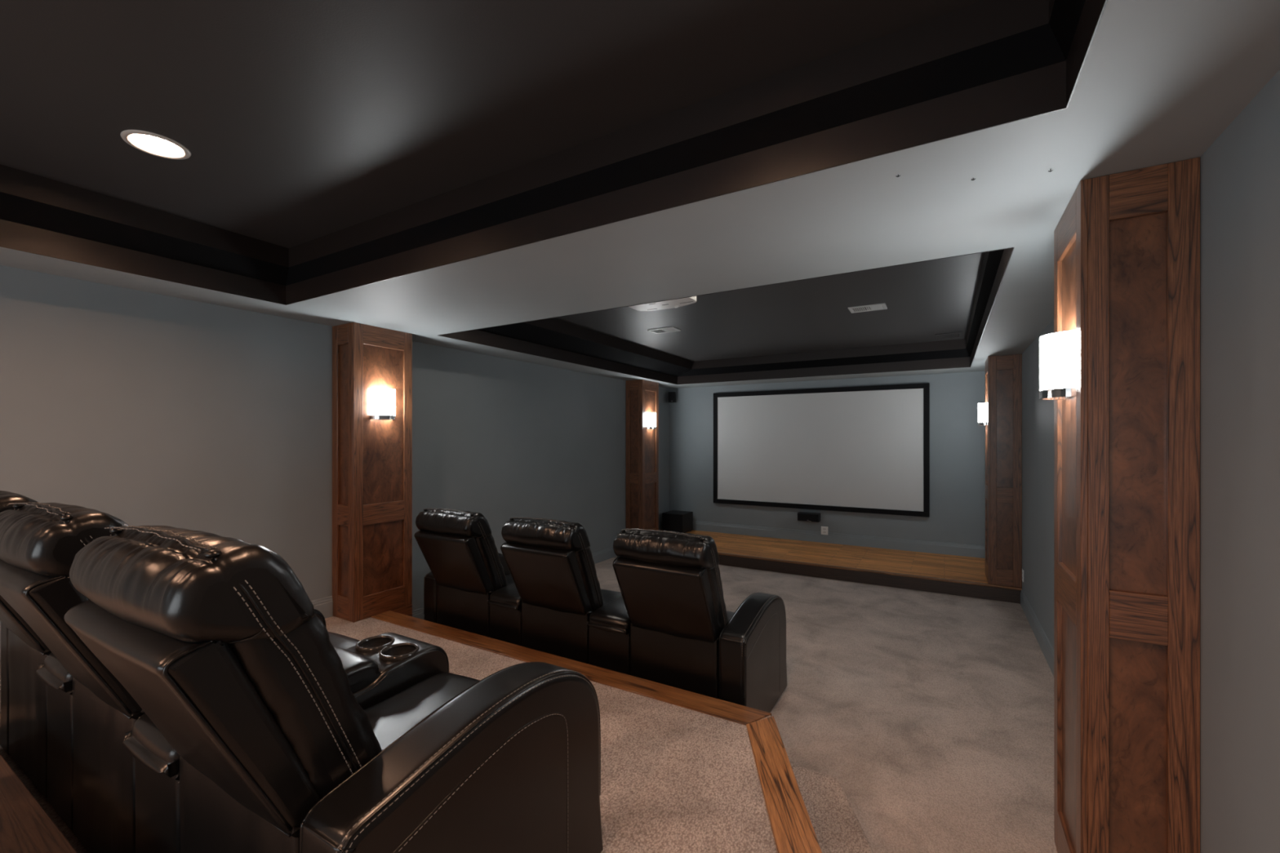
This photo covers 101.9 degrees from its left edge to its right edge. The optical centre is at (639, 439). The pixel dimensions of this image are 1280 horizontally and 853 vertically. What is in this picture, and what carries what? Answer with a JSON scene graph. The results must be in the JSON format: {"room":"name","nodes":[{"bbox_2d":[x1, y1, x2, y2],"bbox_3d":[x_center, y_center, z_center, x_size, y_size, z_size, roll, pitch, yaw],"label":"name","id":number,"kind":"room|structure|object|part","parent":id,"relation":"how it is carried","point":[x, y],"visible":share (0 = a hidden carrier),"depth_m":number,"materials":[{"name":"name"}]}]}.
{"room":"home theater","nodes":[
{"label":"home theater","id":0,"kind":"room"},
{"bbox_2d":[0,265,669,679],"bbox_3d":[-2.312,0.182,4.204,0.120,2.975,11.118,0,0,30],"label":"wall","id":1,"kind":"structure","parent":0,"point":[135,407],"depth_m":3.53,"materials":[{"name":"paint"}]},
{"bbox_2d":[0,754,77,852],"bbox_3d":[-1.983,1.049,1.551,3.130,0.026,0.152,0,0,30],"label":"trim","id":2,"kind":"structure","parent":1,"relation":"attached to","point":[25,827],"depth_m":1.40,"materials":[{"name":"brown wood"}]},
{"bbox_2d":[0,595,333,712],"bbox_3d":[-2.822,1.278,3.199,0.016,0.155,1.826,0,0,30],"label":"baseboard","id":3,"kind":"structure","parent":1,"relation":"attached to","point":[325,605],"depth_m":3.93,"materials":[{"name":"paint"}]},
{"bbox_2d":[412,546,616,619],"bbox_3d":[-1.160,1.593,6.035,0.016,0.155,3.758,0,0,30],"label":"baseboard","id":4,"kind":"structure","parent":1,"relation":"attached to","point":[606,553],"depth_m":7.04,"materials":[{"name":"paint"}]},
{"bbox_2d":[668,391,675,402],"bbox_3d":[0.544,-0.708,8.767,0.125,0.175,0.231,0,0,6],"label":"speaker","id":5,"kind":"object","parent":1,"relation":"attached to","point":[672,395],"visible":1,"depth_m":8.65},
{"bbox_2d":[0,616,777,852],"bbox_3d":[-1.577,1.514,0.651,4.740,0.312,5.529,0,0,30],"label":"floor","id":6,"kind":"structure","parent":0,"point":[674,779],"depth_m":2.11,"materials":[{"name":"carpet"}]},
{"bbox_2d":[0,490,51,798],"bbox_3d":[-2.331,0.771,2.376,0.739,1.168,1.078,0,0,30],"label":"recliner","id":7,"kind":"object","parent":6,"relation":"on","point":[24,695],"visible":0.11,"depth_m":2.03,"materials":[{"name":"black leather"}]},
{"bbox_3d":[-2.524,0.998,2.604,0.155,0.674,0.854,0,0,30],"label":"armrest","id":8,"kind":"part","parent":7,"relation":"part of","materials":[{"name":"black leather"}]},
{"bbox_2d":[0,490,38,512],"bbox_3d":[-2.466,0.303,1.992,0.572,0.216,0.263,0,0,30],"label":"pillow","id":9,"kind":"object","parent":7,"relation":"on","point":[6,497],"depth_m":1.85,"materials":[{"name":"black leather"}]},
{"bbox_2d":[0,502,359,852],"bbox_3d":[-1.515,0.758,1.899,0.589,1.142,1.074,0,0,30],"label":"recliner","id":10,"kind":"object","parent":6,"relation":"on","point":[40,543],"visible":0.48,"depth_m":1.48,"materials":[{"name":"black leather"}]},
{"bbox_2d":[0,502,128,577],"bbox_3d":[-1.716,0.303,1.552,0.572,0.216,0.263,0,0,30],"label":"pillow","id":11,"kind":"object","parent":10,"relation":"on","point":[39,540],"depth_m":1.38,"materials":[{"name":"black leather"}]},
{"bbox_2d":[328,631,359,649],"bbox_3d":[-1.442,0.950,2.018,0.552,0.175,0.791,0,0,30],"label":"seat cushion","id":12,"kind":"object","parent":10,"relation":"on","point":[337,640],"depth_m":2.26,"materials":[{"name":"black leather"}]},
{"bbox_2d":[35,608,326,830],"bbox_3d":[-1.849,1.038,2.185,0.304,0.574,0.882,0,0,30],"label":"recliner armrest","id":13,"kind":"object","parent":6,"relation":"on","point":[60,786],"visible":0.13,"depth_m":1.82,"materials":[{"name":"black leather"}]},
{"bbox_3d":[-1.918,0.802,2.067,0.288,0.104,0.609,0,0,30],"label":"armrest lid","id":14,"kind":"part","parent":13,"relation":"part of","materials":[{"name":"black leather"}]},
{"bbox_2d":[122,632,448,852],"bbox_3d":[-1.098,1.038,1.745,0.304,0.574,0.882,0,0,30],"label":"console","id":15,"kind":"object","parent":6,"relation":"on","point":[378,668],"visible":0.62,"depth_m":1.46,"materials":[{"name":"black leather"}]},
{"bbox_3d":[-1.167,0.802,1.627,0.288,0.104,0.609,0,0,30],"label":"armrest lid","id":16,"kind":"part","parent":15,"relation":"part of","materials":[{"name":"black leather"}]},
{"bbox_2d":[64,525,603,852],"bbox_3d":[-0.698,0.771,1.420,0.731,1.168,1.072,0,0,30],"label":"recliner","id":17,"kind":"object","parent":6,"relation":"on","point":[216,639],"visible":1,"depth_m":1.08,"materials":[{"name":"black leather"}]},
{"bbox_2d":[69,525,314,644],"bbox_3d":[-0.965,0.303,1.112,0.572,0.216,0.263,0,0,30],"label":"pillow","id":18,"kind":"object","parent":17,"relation":"on","point":[143,584],"depth_m":0.97,"materials":[{"name":"black leather"}]},
{"bbox_2d":[229,603,382,798],"bbox_3d":[-0.901,0.562,1.222,0.556,0.553,0.333,0,0,30],"label":"cushion","id":19,"kind":"object","parent":17,"relation":"on","point":[298,729],"depth_m":1.03,"materials":[{"name":"black leather"}]},
{"bbox_2d":[364,672,479,751],"bbox_3d":[-0.692,0.950,1.579,0.552,0.175,0.791,0,0,30],"label":"seat cushion","id":20,"kind":"object","parent":17,"relation":"on","point":[392,717],"depth_m":1.73,"materials":[{"name":"black leather"}]},
{"bbox_3d":[-0.403,0.998,1.361,0.155,0.674,0.854,0,0,30],"label":"armrest","id":21,"kind":"part","parent":17,"relation":"part of","materials":[{"name":"black leather"}]},
{"bbox_2d":[370,610,771,725],"bbox_3d":[-0.825,1.364,3.335,3.325,0.026,0.160,0,0,30],"label":"trim","id":22,"kind":"structure","parent":6,"relation":"attached to","point":[735,713],"depth_m":2.98,"materials":[{"name":"brown wood"}]},
{"bbox_2d":[746,715,822,852],"bbox_3d":[0.476,1.364,0.978,0.145,0.026,3.141,0,0,4],"label":"trim","id":23,"kind":"structure","parent":6,"relation":"attached to","point":[793,829],"depth_m":1.99,"materials":[{"name":"brown wood"}]},
{"bbox_2d":[0,0,983,248],"bbox_3d":[-1.525,-1.215,0.691,3.841,0.020,3.803,0,0,30],"label":"ceiling","id":24,"kind":"structure","parent":0,"point":[300,122],"depth_m":1.74,"materials":[{"name":"paint"}]},
{"bbox_2d":[120,129,191,159],"bbox_3d":[-1.976,-1.229,2.126,0.212,0.062,0.212,0,0,30],"label":"recessed light","id":25,"kind":"object","parent":24,"relation":"in","point":[153,144],"visible":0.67,"depth_m":2.16,"materials":[{"name":"grey"}]},
{"bbox_2d":[0,0,1279,388],"bbox_3d":[-0.215,-1.087,2.976,4.740,0.435,10.918,0,0,30],"label":"ceiling","id":26,"kind":"structure","parent":0,"point":[1159,82],"depth_m":2.09,"materials":[{"name":"paint"}]},
{"bbox_2d":[0,0,1107,305],"bbox_3d":[-1.554,-1.036,0.702,3.949,0.337,3.841,0,0,30],"label":"trim","id":27,"kind":"structure","parent":26,"relation":"attached to","point":[985,64],"depth_m":1.95,"materials":[{"name":"paint"}]},
{"bbox_2d":[437,247,1014,384],"bbox_3d":[1.139,-1.036,5.286,3.925,0.337,4.508,0,0,30],"label":"trim","id":28,"kind":"structure","parent":26,"relation":"attached to","point":[551,338],"depth_m":6.42,"materials":[{"name":"paint"}]},
{"bbox_2d":[552,252,984,361],"bbox_3d":[1.241,-1.215,5.227,3.632,0.020,4.420,0,0,30],"label":"ceiling","id":29,"kind":"structure","parent":0,"point":[924,300],"depth_m":5.02,"materials":[{"name":"paint"}]},
{"bbox_2d":[627,296,696,311],"bbox_3d":[0.119,-1.061,3.526,0.481,0.286,0.406,0,0,30],"label":"projector","id":30,"kind":"object","parent":29,"relation":"hanging from","point":[677,303],"visible":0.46,"depth_m":3.59,"materials":[{"name":"white plastic"}]},
{"bbox_2d":[647,326,680,333],"bbox_3d":[0.267,-1.196,5.708,0.310,0.016,0.210,0,0,30],"label":"ceiling vent","id":31,"kind":"object","parent":29,"relation":"in","point":[671,329],"visible":1,"depth_m":5.69,"materials":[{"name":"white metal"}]},
{"bbox_2d":[848,302,887,313],"bbox_3d":[2.082,-1.196,4.749,0.310,0.016,0.210,0,0,30],"label":"ceiling vent","id":32,"kind":"object","parent":29,"relation":"in","point":[877,306],"visible":1,"depth_m":4.73,"materials":[{"name":"white metal"}]},
{"bbox_2d":[935,331,961,339],"bbox_3d":[3.563,-1.196,6.002,0.260,0.016,0.300,0,0,30],"label":"ceiling vent","id":33,"kind":"object","parent":29,"relation":"in","point":[953,335],"visible":1,"depth_m":5.99,"materials":[{"name":"metal"}]},
{"bbox_2d":[595,555,1057,852],"bbox_3d":[-0.215,1.720,2.976,4.940,0.100,11.118,0,0,30],"label":"floor","id":34,"kind":"structure","parent":0,"point":[932,713],"depth_m":3.24,"materials":[{"name":"carpet"}]},
{"bbox_2d":[332,322,412,622],"bbox_3d":[-2.119,0.400,4.131,0.285,2.540,0.490,0,0,30],"label":"pilaster","id":35,"kind":"object","parent":34,"relation":"on","point":[372,459],"visible":0.98,"depth_m":3.98,"materials":[{"name":"brown wood"}]},
{"bbox_3d":[-2.239,-0.794,3.928,0.140,0.149,0.018,0,0,30],"label":"rail","id":36,"kind":"part","parent":35,"relation":"part of","materials":[{"name":"brown wood"}]},
{"bbox_3d":[-2.239,0.573,3.928,0.140,0.155,0.018,0,0,30],"label":"rail","id":37,"kind":"part","parent":35,"relation":"part of","materials":[{"name":"brown wood"}]},
{"bbox_3d":[-2.239,1.271,3.928,0.140,0.168,0.018,0,0,30],"label":"rail","id":38,"kind":"part","parent":35,"relation":"part of","materials":[{"name":"brown wood"}]},
{"bbox_2d":[369,387,395,420],"bbox_3d":[-1.974,-0.274,4.033,0.094,0.237,0.196,0,0,30],"label":"wall sconce","id":39,"kind":"object","parent":35,"relation":"attached to","point":[382,400],"visible":1,"depth_m":3.98,"materials":[{"name":"white glass"}]},
{"bbox_3d":[-2.010,-0.113,4.067,0.004,1.215,0.346,0,0,30],"label":"panel","id":40,"kind":"part","parent":35,"relation":"part of","materials":[{"name":"brown wood"}]},
{"bbox_3d":[-2.010,0.918,4.067,0.004,0.537,0.346,0,0,30],"label":"panel","id":41,"kind":"part","parent":35,"relation":"part of","materials":[{"name":"brown wood"}]},
{"bbox_3d":[-2.004,-0.794,4.063,0.018,0.149,0.346,0,0,30],"label":"rail","id":42,"kind":"part","parent":35,"relation":"part of","materials":[{"name":"brown wood"}]},
{"bbox_3d":[-2.004,0.573,4.063,0.018,0.155,0.346,0,0,30],"label":"rail","id":43,"kind":"part","parent":35,"relation":"part of","materials":[{"name":"brown wood"}]},
{"bbox_3d":[-2.004,1.271,4.063,0.018,0.168,0.346,0,0,30],"label":"rail","id":44,"kind":"part","parent":35,"relation":"part of","materials":[{"name":"brown wood"}]},
{"bbox_2d":[413,508,514,637],"bbox_3d":[-1.224,1.086,4.168,0.739,1.168,1.078,0,0,30],"label":"recliner","id":45,"kind":"object","parent":34,"relation":"on","point":[459,548],"visible":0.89,"depth_m":3.75,"materials":[{"name":"black leather"}]},
{"bbox_2d":[415,509,491,538],"bbox_3d":[-1.360,0.618,3.783,0.572,0.216,0.263,0,0,30],"label":"pillow","id":46,"kind":"object","parent":45,"relation":"on","point":[431,523],"depth_m":3.66,"materials":[{"name":"black leather"}]},
{"bbox_3d":[-1.418,1.313,4.396,0.155,0.674,0.854,0,0,30],"label":"armrest","id":47,"kind":"part","parent":45,"relation":"part of","materials":[{"name":"black leather"}]},
{"bbox_2d":[475,534,507,591],"bbox_3d":[-1.296,0.877,3.893,0.556,0.553,0.333,0,0,30],"label":"cushion","id":48,"kind":"object","parent":45,"relation":"on","point":[490,575],"depth_m":3.71,"materials":[{"name":"black leather"}]},
{"bbox_2d":[505,573,514,586],"bbox_3d":[-1.087,1.265,4.250,0.552,0.175,0.791,0,0,30],"label":"seat cushion","id":49,"kind":"object","parent":45,"relation":"on","point":[508,577],"depth_m":4.44,"materials":[{"name":"black leather"}]},
{"bbox_2d":[487,583,521,645],"bbox_3d":[-0.743,1.353,3.977,0.304,0.574,0.882,0,0,30],"label":"console","id":50,"kind":"object","parent":34,"relation":"on","point":[505,603],"visible":0.18,"depth_m":3.62,"materials":[{"name":"black leather"}]},
{"bbox_3d":[-0.812,1.117,3.859,0.288,0.104,0.609,0,0,30],"label":"armrest lid","id":51,"kind":"part","parent":50,"relation":"part of","materials":[{"name":"black leather"}]},
{"bbox_2d":[500,517,622,664],"bbox_3d":[-0.409,1.073,3.691,0.589,1.142,1.074,0,0,30],"label":"recliner","id":52,"kind":"object","parent":34,"relation":"on","point":[550,562],"visible":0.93,"depth_m":3.31,"materials":[{"name":"black leather"}]},
{"bbox_2d":[501,518,590,552],"bbox_3d":[-0.609,0.618,3.344,0.572,0.216,0.263,0,0,30],"label":"pillow","id":53,"kind":"object","parent":52,"relation":"on","point":[519,535],"depth_m":3.23,"materials":[{"name":"black leather"}]},
{"bbox_2d":[575,547,604,612],"bbox_3d":[-0.545,0.877,3.454,0.556,0.553,0.333,0,0,30],"label":"cushion","id":54,"kind":"object","parent":52,"relation":"on","point":[588,596],"depth_m":3.27,"materials":[{"name":"black leather"}]},
{"bbox_2d":[600,589,622,605],"bbox_3d":[-0.336,1.265,3.810,0.552,0.175,0.791,0,0,30],"label":"seat cushion","id":55,"kind":"object","parent":52,"relation":"on","point":[608,596],"depth_m":3.97,"materials":[{"name":"black leather"}]},
{"bbox_2d":[586,596,630,675],"bbox_3d":[0.008,1.353,3.537,0.304,0.574,0.882,0,0,30],"label":"console","id":56,"kind":"object","parent":34,"relation":"on","point":[608,626],"visible":0.27,"depth_m":3.19,"materials":[{"name":"black leather"}]},
{"bbox_3d":[-0.061,1.117,3.419,0.288,0.104,0.609,0,0,30],"label":"armrest lid","id":57,"kind":"part","parent":56,"relation":"part of","materials":[{"name":"black leather"}]},
{"bbox_2d":[612,528,786,712],"bbox_3d":[0.408,1.086,3.212,0.731,1.168,1.072,0,0,30],"label":"recliner","id":58,"kind":"object","parent":34,"relation":"on","point":[683,635],"visible":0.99,"depth_m":2.88,"materials":[{"name":"black leather"}]},
{"bbox_2d":[613,528,719,569],"bbox_3d":[0.141,0.618,2.904,0.572,0.216,0.263,0,0,30],"label":"pillow","id":59,"kind":"object","parent":58,"relation":"on","point":[634,548],"depth_m":2.80,"materials":[{"name":"black leather"}]},
{"bbox_2d":[706,565,728,635],"bbox_3d":[0.206,0.877,3.014,0.556,0.553,0.333,0,0,30],"label":"cushion","id":60,"kind":"object","parent":58,"relation":"on","point":[717,616],"depth_m":2.82,"materials":[{"name":"black leather"}]},
{"bbox_2d":[726,610,734,621],"bbox_3d":[0.415,1.265,3.370,0.552,0.175,0.791,0,0,30],"label":"seat cushion","id":61,"kind":"object","parent":58,"relation":"on","point":[730,614],"depth_m":3.55,"materials":[{"name":"black leather"}]},
{"bbox_3d":[0.704,1.313,3.152,0.155,0.674,0.854,0,0,30],"label":"armrest","id":62,"kind":"part","parent":58,"relation":"part of","materials":[{"name":"black leather"}]},
{"bbox_2d":[661,529,1022,604],"bbox_3d":[2.184,1.589,7.070,4.740,0.162,1.428,0,0,30],"label":"wooden stage","id":63,"kind":"object","parent":34,"relation":"on","point":[952,575],"visible":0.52,"depth_m":6.39,"materials":[{"name":"brown wood"}]},
{"bbox_2d":[626,379,658,530],"bbox_3d":[0.037,0.319,7.810,0.285,2.377,0.490,0,0,30],"label":"pilaster","id":64,"kind":"object","parent":63,"relation":"on","point":[642,395],"visible":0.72,"depth_m":7.64,"materials":[{"name":"brown wood"}]},
{"bbox_3d":[-0.083,-0.794,7.606,0.140,0.149,0.018,0,0,30],"label":"rail","id":65,"kind":"part","parent":64,"relation":"part of","materials":[{"name":"brown wood"}]},
{"bbox_3d":[-0.083,0.573,7.606,0.140,0.155,0.018,0,0,30],"label":"rail","id":66,"kind":"part","parent":64,"relation":"part of","materials":[{"name":"brown wood"}]},
{"bbox_3d":[0.145,-0.113,7.746,0.004,1.215,0.346,0,0,30],"label":"panel","id":67,"kind":"part","parent":64,"relation":"part of","materials":[{"name":"brown wood"}]},
{"bbox_3d":[0.145,0.995,7.746,0.004,0.689,0.346,0,0,30],"label":"panel","id":68,"kind":"part","parent":64,"relation":"part of","materials":[{"name":"brown wood"}]},
{"bbox_3d":[0.152,-0.794,7.742,0.018,0.149,0.346,0,0,30],"label":"rail","id":69,"kind":"part","parent":64,"relation":"part of","materials":[{"name":"brown wood"}]},
{"bbox_3d":[0.152,0.573,7.742,0.018,0.155,0.346,0,0,30],"label":"rail","id":70,"kind":"part","parent":64,"relation":"part of","materials":[{"name":"brown wood"}]},
{"bbox_2d":[646,413,656,429],"bbox_3d":[0.187,-0.274,7.722,0.094,0.237,0.196,0,0,30],"label":"wall sconce","id":71,"kind":"object","parent":64,"relation":"attached to","point":[651,417],"visible":1,"depth_m":7.66,"materials":[{"name":"white glass"}]},
{"bbox_2d":[662,510,693,533],"bbox_3d":[0.613,1.350,8.494,0.370,0.316,0.402,0,0,30],"label":"subwoofer","id":72,"kind":"object","parent":63,"relation":"on","point":[681,522],"visible":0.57,"depth_m":8.35,"materials":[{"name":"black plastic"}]},
{"bbox_2d":[662,513,682,533],"bbox_3d":[0.517,1.345,8.329,0.358,0.293,0.016,0,0,30],"label":"grille","id":73,"kind":"object","parent":72,"relation":"attached to","point":[670,522],"depth_m":8.32,"materials":[{"name":"black fabric"}]},
{"bbox_2d":[985,354,1022,587],"bbox_3d":[3.879,0.319,5.559,0.285,2.377,0.490,0,0,30],"label":"pilaster","id":74,"kind":"object","parent":63,"relation":"on","point":[1003,373],"visible":1,"depth_m":5.36,"materials":[{"name":"brown wood"}]},
{"bbox_2d":[977,402,987,425],"bbox_3d":[3.727,-0.274,5.647,0.094,0.237,0.196,0,0,30],"label":"wall sconce","id":75,"kind":"object","parent":74,"relation":"attached to","point":[982,407],"visible":0.93,"depth_m":5.58,"materials":[{"name":"white glass"}]},
{"bbox_3d":[3.764,-0.794,5.626,0.018,0.149,0.346,0,0,30],"label":"rail","id":76,"kind":"part","parent":74,"relation":"part of","materials":[{"name":"brown wood"}]},
{"bbox_3d":[3.764,0.573,5.626,0.018,0.155,0.346,0,0,30],"label":"rail","id":77,"kind":"part","parent":74,"relation":"part of","materials":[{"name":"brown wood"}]},
{"bbox_3d":[3.764,1.423,5.626,0.018,0.168,0.346,0,0,30],"label":"rail","id":78,"kind":"part","parent":74,"relation":"part of","materials":[{"name":"brown wood"}]},
{"bbox_3d":[3.770,-0.113,5.622,0.004,1.215,0.346,0,0,30],"label":"panel","id":79,"kind":"part","parent":74,"relation":"part of","materials":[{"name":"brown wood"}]},
{"bbox_3d":[3.770,0.995,5.622,0.004,0.689,0.346,0,0,30],"label":"panel","id":80,"kind":"part","parent":74,"relation":"part of","materials":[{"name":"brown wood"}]},
{"bbox_3d":[3.760,-0.794,5.355,0.140,0.149,0.018,0,0,30],"label":"rail","id":81,"kind":"part","parent":74,"relation":"part of","materials":[{"name":"brown wood"}]},
{"bbox_3d":[3.760,0.573,5.355,0.140,0.155,0.018,0,0,30],"label":"rail","id":82,"kind":"part","parent":74,"relation":"part of","materials":[{"name":"brown wood"}]},
{"bbox_3d":[3.760,1.423,5.355,0.140,0.168,0.018,0,0,30],"label":"rail","id":83,"kind":"part","parent":74,"relation":"part of","materials":[{"name":"brown wood"}]},
{"bbox_2d":[1053,156,1199,852],"bbox_3d":[1.723,0.400,1.880,0.285,2.540,0.490,0,0,30],"label":"pilaster","id":84,"kind":"object","parent":34,"relation":"on","point":[1126,244],"visible":1,"depth_m":1.69,"materials":[{"name":"brown wood"}]},
{"bbox_2d":[1039,330,1075,399],"bbox_3d":[1.572,-0.274,1.969,0.094,0.237,0.196,0,0,30],"label":"wall sconce","id":85,"kind":"object","parent":84,"relation":"attached to","point":[1058,349],"visible":0.99,"depth_m":1.90,"materials":[{"name":"white glass"}]},
{"bbox_3d":[1.608,1.586,1.947,0.018,0.168,0.346,0,0,30],"label":"rail","id":86,"kind":"part","parent":84,"relation":"part of","materials":[{"name":"brown wood"}]},
{"bbox_3d":[1.608,-0.794,1.947,0.018,0.149,0.346,0,0,30],"label":"rail","id":87,"kind":"part","parent":84,"relation":"part of","materials":[{"name":"brown wood"}]},
{"bbox_3d":[1.608,0.573,1.947,0.018,0.155,0.346,0,0,30],"label":"rail","id":88,"kind":"part","parent":84,"relation":"part of","materials":[{"name":"brown wood"}]},
{"bbox_3d":[1.615,-0.113,1.943,0.004,1.215,0.346,0,0,30],"label":"panel","id":89,"kind":"part","parent":84,"relation":"part of","materials":[{"name":"brown wood"}]},
{"bbox_3d":[1.615,1.076,1.943,0.004,0.852,0.346,0,0,30],"label":"panel","id":90,"kind":"part","parent":84,"relation":"part of","materials":[{"name":"brown wood"}]},
{"bbox_3d":[1.604,-0.794,1.676,0.140,0.149,0.018,0,0,30],"label":"rail","id":91,"kind":"part","parent":84,"relation":"part of","materials":[{"name":"brown wood"}]},
{"bbox_3d":[1.604,0.573,1.676,0.140,0.155,0.018,0,0,30],"label":"rail","id":92,"kind":"part","parent":84,"relation":"part of","materials":[{"name":"brown wood"}]},
{"bbox_2d":[669,371,985,546],"bbox_3d":[2.575,0.182,7.738,4.740,2.975,0.120,0,0,30],"label":"wall","id":93,"kind":"structure","parent":0,"point":[957,440],"depth_m":7.17,"materials":[{"name":"paint"}]},
{"bbox_2d":[797,511,820,522],"bbox_3d":[2.481,1.139,7.627,0.305,0.115,0.165,0,0,30],"label":"speaker","id":94,"kind":"object","parent":93,"relation":"attached to","point":[802,516],"visible":1,"depth_m":7.56},
{"bbox_2d":[713,382,929,517],"bbox_3d":[2.520,0.140,7.664,3.060,1.776,0.061,0,0,30],"label":"projection screen","id":95,"kind":"object","parent":93,"relation":"attached to","point":[855,449],"visible":1,"depth_m":7.53,"materials":[{"name":"fabric"}]},
{"bbox_2d":[821,526,827,534],"bbox_3d":[2.694,1.331,7.585,0.096,0.118,0.022,0,0,30],"label":"wall plate","id":96,"kind":"object","parent":93,"relation":"attached to","point":[824,529],"visible":1,"depth_m":7.58,"materials":[{"name":"white plastic"}]},
{"bbox_2d":[693,520,985,558],"bbox_3d":[2.541,1.431,7.679,4.740,0.155,0.016,0,0,30],"label":"baseboard","id":97,"kind":"structure","parent":93,"relation":"attached to","point":[923,546],"depth_m":7.41,"materials":[{"name":"paint"}]},
{"bbox_2d":[791,764,873,852],"bbox_3d":[0.666,1.591,0.931,0.265,0.157,3.059,0,0,4],"label":"floor","id":98,"kind":"structure","parent":0,"point":[836,825],"depth_m":2.09,"materials":[{"name":"carpet"}]},
{"bbox_2d":[1022,69,1279,852],"bbox_3d":[1.882,0.182,1.748,0.120,2.975,11.118,0,0,30],"label":"wall","id":99,"kind":"structure","parent":0,"point":[1240,171],"depth_m":1.40,"materials":[{"name":"paint"}]},
{"bbox_2d":[1022,568,1023,582],"bbox_3d":[3.817,1.356,5.181,0.009,0.118,0.076,0,0,30],"label":"wall outlet","id":100,"kind":"object","parent":99,"relation":"attached to","point":[1022,569],"visible":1,"depth_m":5.16,"materials":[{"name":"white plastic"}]},
{"bbox_2d":[1020,589,1053,675],"bbox_3d":[2.917,1.593,3.649,0.016,0.155,3.755,0,0,30],"label":"baseboard","id":101,"kind":"structure","parent":99,"relation":"attached to","point":[1046,646],"depth_m":4.26,"materials":[{"name":"paint"}]}
]}

